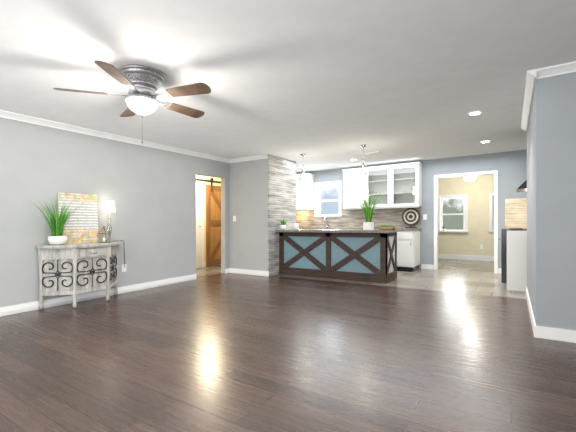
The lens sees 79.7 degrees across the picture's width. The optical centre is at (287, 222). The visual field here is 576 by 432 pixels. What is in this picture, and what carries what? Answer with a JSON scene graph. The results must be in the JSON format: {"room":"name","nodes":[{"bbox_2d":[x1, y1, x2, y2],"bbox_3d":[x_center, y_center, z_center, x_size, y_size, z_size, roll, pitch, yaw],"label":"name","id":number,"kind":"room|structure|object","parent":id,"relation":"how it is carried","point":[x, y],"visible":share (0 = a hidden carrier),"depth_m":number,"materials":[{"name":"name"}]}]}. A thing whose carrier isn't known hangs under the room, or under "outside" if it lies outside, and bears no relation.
{"room":"living room","nodes":[
{"label":"living room","id":0,"kind":"room"},
{"bbox_2d":[0,117,229,306],"bbox_3d":[-2.719,-0.108,5.308,0.120,2.504,10.605,0,0,33],"label":"wall","id":1,"kind":"structure","parent":0,"point":[152,191],"depth_m":5.21,"materials":[{"name":"grey paint"}]},
{"bbox_2d":[122,264,126,271],"bbox_3d":[-2.572,0.720,5.415,0.007,0.120,0.075,0,0,33],"label":"outlet plate","id":2,"kind":"object","parent":1,"relation":"attached to","point":[123,268],"visible":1,"depth_m":5.42,"materials":[{"name":"white plastic"}]},
{"bbox_2d":[196,175,220,262],"bbox_3d":[-1.969,-0.116,7.702,1.220,2.476,4.200,0,0,33],"label":"wall","id":3,"kind":"structure","parent":0,"point":[197,176],"depth_m":8.50,"materials":[{"name":"beige paint"}]},
{"bbox_2d":[196,181,203,267],"bbox_3d":[-2.295,0.068,8.019,0.080,2.086,0.950,0,0,33],"label":"hallway door","id":4,"kind":"structure","parent":3,"relation":"in","point":[199,185],"depth_m":8.30,"materials":[{"name":"white wood"}]},
{"bbox_2d":[196,178,220,265],"bbox_3d":[-1.950,-0.015,8.523,0.060,2.179,2.400,0,0,33],"label":"barn door","id":5,"kind":"structure","parent":3,"relation":"in","point":[213,193],"depth_m":8.62,"materials":[{"name":"brown wood"}]},
{"bbox_2d":[0,254,575,342],"bbox_3d":[0.713,1.013,4.534,8.924,0.259,12.790,0,0,33],"label":"trim","id":6,"kind":"structure","parent":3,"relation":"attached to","point":[550,333],"depth_m":4.90,"materials":[{"name":"white wood"}]},
{"bbox_2d":[196,269,220,277],"bbox_3d":[-2.453,1.139,6.953,1.220,0.086,2.418,0,0,33],"label":"floor","id":7,"kind":"structure","parent":0,"point":[200,272],"depth_m":7.55,"materials":[{"name":"tile"}]},
{"bbox_2d":[230,158,267,270],"bbox_3d":[-0.550,-0.132,7.623,1.010,2.456,1.032,0,0,33],"label":"wall","id":8,"kind":"structure","parent":0,"point":[248,179],"depth_m":7.18,"materials":[{"name":"grey paint"}]},
{"bbox_2d":[268,155,295,275],"bbox_3d":[-0.113,-0.137,7.341,0.030,2.447,1.032,0,0,33],"label":"cladding","id":9,"kind":"object","parent":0,"point":[281,171],"depth_m":7.18,"materials":[{"name":"grey stone"}]},
{"bbox_2d":[0,273,575,431],"bbox_3d":[-0.130,1.113,2.107,7.944,0.181,8.038,0,0,33],"label":"floor","id":10,"kind":"structure","parent":0,"point":[229,352],"depth_m":2.67,"materials":[{"name":"brown wood"}]},
{"bbox_2d":[36,241,120,309],"bbox_3d":[-2.748,0.703,4.746,0.400,0.828,1.090,0,0,33],"label":"console table","id":11,"kind":"object","parent":10,"relation":"on","point":[78,268],"visible":1,"depth_m":4.49,"materials":[{"name":"white wood"}]},
{"bbox_2d":[36,201,81,244],"bbox_3d":[-2.919,-0.016,4.408,0.465,0.620,0.641,0,0,33],"label":"potted plant","id":12,"kind":"object","parent":11,"relation":"on","point":[56,226],"visible":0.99,"depth_m":4.40,"materials":[{"name":"plant"}]},
{"bbox_2d":[58,193,98,243],"bbox_3d":[-2.903,-0.052,4.796,0.090,0.691,0.505,0,0,33],"label":"picture frame","id":13,"kind":"object","parent":11,"relation":"on","point":[82,226],"visible":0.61,"depth_m":4.80,"materials":[{"name":"paper"}]},
{"bbox_2d":[98,226,109,242],"bbox_3d":[-2.603,0.171,4.879,0.118,0.240,0.118,0,0,33],"label":"decorative lantern","id":14,"kind":"object","parent":11,"relation":"on","point":[105,233],"visible":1,"depth_m":4.86,"materials":[{"name":"gold metal"}]},
{"bbox_2d":[103,201,114,241],"bbox_3d":[-2.639,-0.010,5.099,0.160,0.601,0.160,0,0,33],"label":"table lamp","id":15,"kind":"object","parent":11,"relation":"on","point":[109,206],"visible":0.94,"depth_m":5.05,"materials":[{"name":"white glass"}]},
{"bbox_2d":[0,0,575,172],"bbox_3d":[0.713,-1.396,4.534,9.164,0.222,13.030,0,0,33],"label":"ceiling","id":16,"kind":"structure","parent":0,"point":[322,80],"depth_m":3.03,"materials":[{"name":"white paint"}]},
{"bbox_2d":[53,60,210,142],"bbox_3d":[-1.293,-1.030,3.179,1.330,0.632,1.292,0,0,33],"label":"ceiling fan","id":17,"kind":"object","parent":16,"relation":"hanging from","point":[143,82],"depth_m":3.03,"materials":[{"name":"brown wood"}]},
{"bbox_2d":[360,145,366,172],"bbox_3d":[1.346,-1.108,6.159,0.190,0.532,0.190,0,0,33],"label":"pendant light","id":18,"kind":"object","parent":16,"relation":"hanging from","point":[363,146],"visible":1,"depth_m":6.14,"materials":[{"name":"silver metal"}]},
{"bbox_2d":[364,151,380,154],"bbox_3d":[1.671,-1.368,6.823,0.300,0.018,0.150,0,0,33],"label":"ceiling vent","id":19,"kind":"object","parent":16,"relation":"attached to","point":[375,152],"depth_m":6.78,"materials":[{"name":"white metal"}]},
{"bbox_2d":[464,176,476,180],"bbox_3d":[4.405,-1.196,8.346,0.280,0.419,0.280,0,0,33],"label":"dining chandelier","id":20,"kind":"object","parent":16,"relation":"hanging from","point":[467,178],"visible":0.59,"depth_m":8.26,"materials":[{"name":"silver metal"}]},
{"bbox_2d":[467,111,482,115],"bbox_3d":[2.370,-1.380,4.373,0.170,0.009,0.170,0,0,33],"label":"recessed light","id":21,"kind":"object","parent":16,"relation":"in","point":[473,112],"visible":1,"depth_m":4.37,"materials":[{"name":"white"}]},
{"bbox_2d":[197,259,525,298],"bbox_3d":[2.256,1.087,8.322,7.644,0.160,4.992,0,0,33],"label":"tile","id":22,"kind":"structure","parent":0,"point":[478,277],"depth_m":6.35,"materials":[{"name":"beige tile"}]},
{"bbox_2d":[276,229,400,283],"bbox_3d":[0.944,0.609,6.811,2.312,0.951,0.830,0,0,33],"label":"kitchen island","id":23,"kind":"object","parent":22,"relation":"on","point":[342,254],"visible":0.99,"depth_m":6.48,"materials":[{"name":"brown wood"}]},
{"bbox_2d":[280,219,285,229],"bbox_3d":[-0.095,0.040,7.116,0.230,0.234,0.262,0,0,-18],"label":"potted plant","id":24,"kind":"object","parent":23,"relation":"on","point":[282,226],"visible":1,"depth_m":7.08,"materials":[{"name":"green plant"}]},
{"bbox_2d":[293,223,298,229],"bbox_3d":[0.163,0.089,7.036,0.110,0.131,0.110,0,0,33],"label":"jar","id":25,"kind":"object","parent":23,"relation":"on","point":[295,226],"visible":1,"depth_m":6.99,"materials":[{"name":"white ceramic"}]},
{"bbox_2d":[348,188,382,229],"bbox_3d":[1.528,-0.300,6.428,0.934,0.882,0.694,0,0,6],"label":"potted plant","id":26,"kind":"object","parent":23,"relation":"on","point":[368,224],"visible":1,"depth_m":6.37,"materials":[{"name":"green plant"}]},
{"bbox_2d":[379,224,395,229],"bbox_3d":[1.779,0.081,6.229,0.303,0.115,0.236,0,0,33],"label":"tray","id":27,"kind":"object","parent":23,"relation":"on","point":[387,227],"visible":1,"depth_m":6.18,"materials":[{"name":"brown wood"}]},
{"bbox_2d":[299,228,420,271],"bbox_3d":[1.391,0.606,8.415,3.403,0.955,0.676,0,0,33],"label":"base cabinet","id":28,"kind":"object","parent":22,"relation":"on","point":[408,239],"visible":0.23,"depth_m":7.36,"materials":[{"name":"white wood"}]},
{"bbox_2d":[402,208,419,227],"bbox_3d":[2.769,-0.096,7.766,0.400,0.456,0.120,0,0,33],"label":"plate","id":29,"kind":"object","parent":28,"relation":"on","point":[410,216],"visible":0.99,"depth_m":7.75,"materials":[{"name":"ceramic"}]},
{"bbox_2d":[498,228,526,290],"bbox_3d":[3.822,0.489,5.483,0.803,1.111,0.760,0,0,33],"label":"stove","id":30,"kind":"object","parent":22,"relation":"on","point":[513,240],"visible":0.53,"depth_m":5.27,"materials":[{"name":"silver metal"}]},
{"bbox_2d":[296,150,526,268],"bbox_3d":[2.771,-0.169,7.995,6.424,2.500,0.132,0,0,33],"label":"wall","id":31,"kind":"structure","parent":0,"point":[511,166],"depth_m":7.64,"materials":[{"name":"grey paint"}]},
{"bbox_2d":[296,173,314,210],"bbox_3d":[0.323,-0.787,9.287,0.692,0.988,0.371,0,0,33],"label":"upper cabinet","id":32,"kind":"object","parent":31,"relation":"attached to","point":[304,187],"visible":0.66,"depth_m":9.08,"materials":[{"name":"white wood"}]},
{"bbox_2d":[313,181,341,217],"bbox_3d":[1.065,-0.589,9.075,0.824,0.948,0.170,0,0,33],"label":"kitchen window","id":33,"kind":"structure","parent":31,"relation":"in","point":[318,185],"depth_m":9.12,"materials":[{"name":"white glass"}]},
{"bbox_2d":[342,162,422,209],"bbox_3d":[2.174,-0.807,8.091,1.796,0.998,0.371,0,0,33],"label":"upper cabinet","id":34,"kind":"object","parent":31,"relation":"attached to","point":[399,185],"visible":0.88,"depth_m":8.05,"materials":[{"name":"white wood"}]},
{"bbox_2d":[434,170,497,272],"bbox_3d":[3.766,-0.002,7.350,1.208,2.096,0.135,0,0,33],"label":"trim","id":35,"kind":"structure","parent":31,"relation":"attached to","point":[495,172],"depth_m":7.24,"materials":[{"name":"white wood"}]},
{"bbox_2d":[438,175,493,255],"bbox_3d":[4.273,-0.185,8.547,4.500,2.496,2.425,0,0,33],"label":"wall","id":36,"kind":"structure","parent":0,"point":[478,190],"depth_m":9.37,"materials":[{"name":"beige paint"}]},
{"bbox_2d":[438,194,468,232],"bbox_3d":[4.598,-0.235,9.649,0.810,1.073,0.220,0,0,33],"label":"window","id":37,"kind":"structure","parent":36,"relation":"in","point":[457,196],"depth_m":9.63,"materials":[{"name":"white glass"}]},
{"bbox_2d":[489,193,493,232],"bbox_3d":[5.725,-0.248,8.951,0.898,1.074,0.170,0,0,33],"label":"window","id":38,"kind":"structure","parent":36,"relation":"in","point":[491,195],"depth_m":9.13,"materials":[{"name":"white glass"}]},
{"bbox_2d":[527,72,575,330],"bbox_3d":[3.952,-0.181,3.430,2.525,2.477,2.238,0,0,33],"label":"wall","id":39,"kind":"structure","parent":0,"point":[551,130],"depth_m":3.11,"materials":[{"name":"grey paint"}]},
{"bbox_2d":[0,61,575,162],"bbox_3d":[0.019,-1.315,2.336,7.704,0.180,8.345,0,0,33],"label":"crown molding","id":40,"kind":"structure","parent":39,"relation":"attached to","point":[532,76],"depth_m":4.51,"materials":[{"name":"white wood"}]},
{"bbox_3d":[4.471,-0.187,5.630,0.120,2.453,2.020,0,0,33],"label":"wall","id":41,"kind":"structure","parent":0,"visible":0},
{"bbox_2d":[516,180,526,191],"bbox_3d":[3.925,-0.955,5.417,0.560,0.898,0.760,0,0,33],"label":"range hood","id":42,"kind":"object","parent":41,"relation":"attached to","point":[522,188],"visible":0.18,"depth_m":5.22,"materials":[{"name":"metal"}]},
{"label":"outside","id":43,"kind":"structure","parent":0,"visible":0},
{"bbox_2d":[442,198,463,229],"bbox_3d":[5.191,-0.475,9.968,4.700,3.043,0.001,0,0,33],"label":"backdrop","id":44,"kind":"structure","parent":43,"point":[452,222],"depth_m":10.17,"materials":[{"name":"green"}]},
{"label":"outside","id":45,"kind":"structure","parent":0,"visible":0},
{"bbox_2d":[320,186,338,214],"bbox_3d":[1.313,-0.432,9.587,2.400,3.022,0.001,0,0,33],"label":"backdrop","id":46,"kind":"structure","parent":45,"point":[330,192],"depth_m":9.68,"materials":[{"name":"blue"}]}
]}

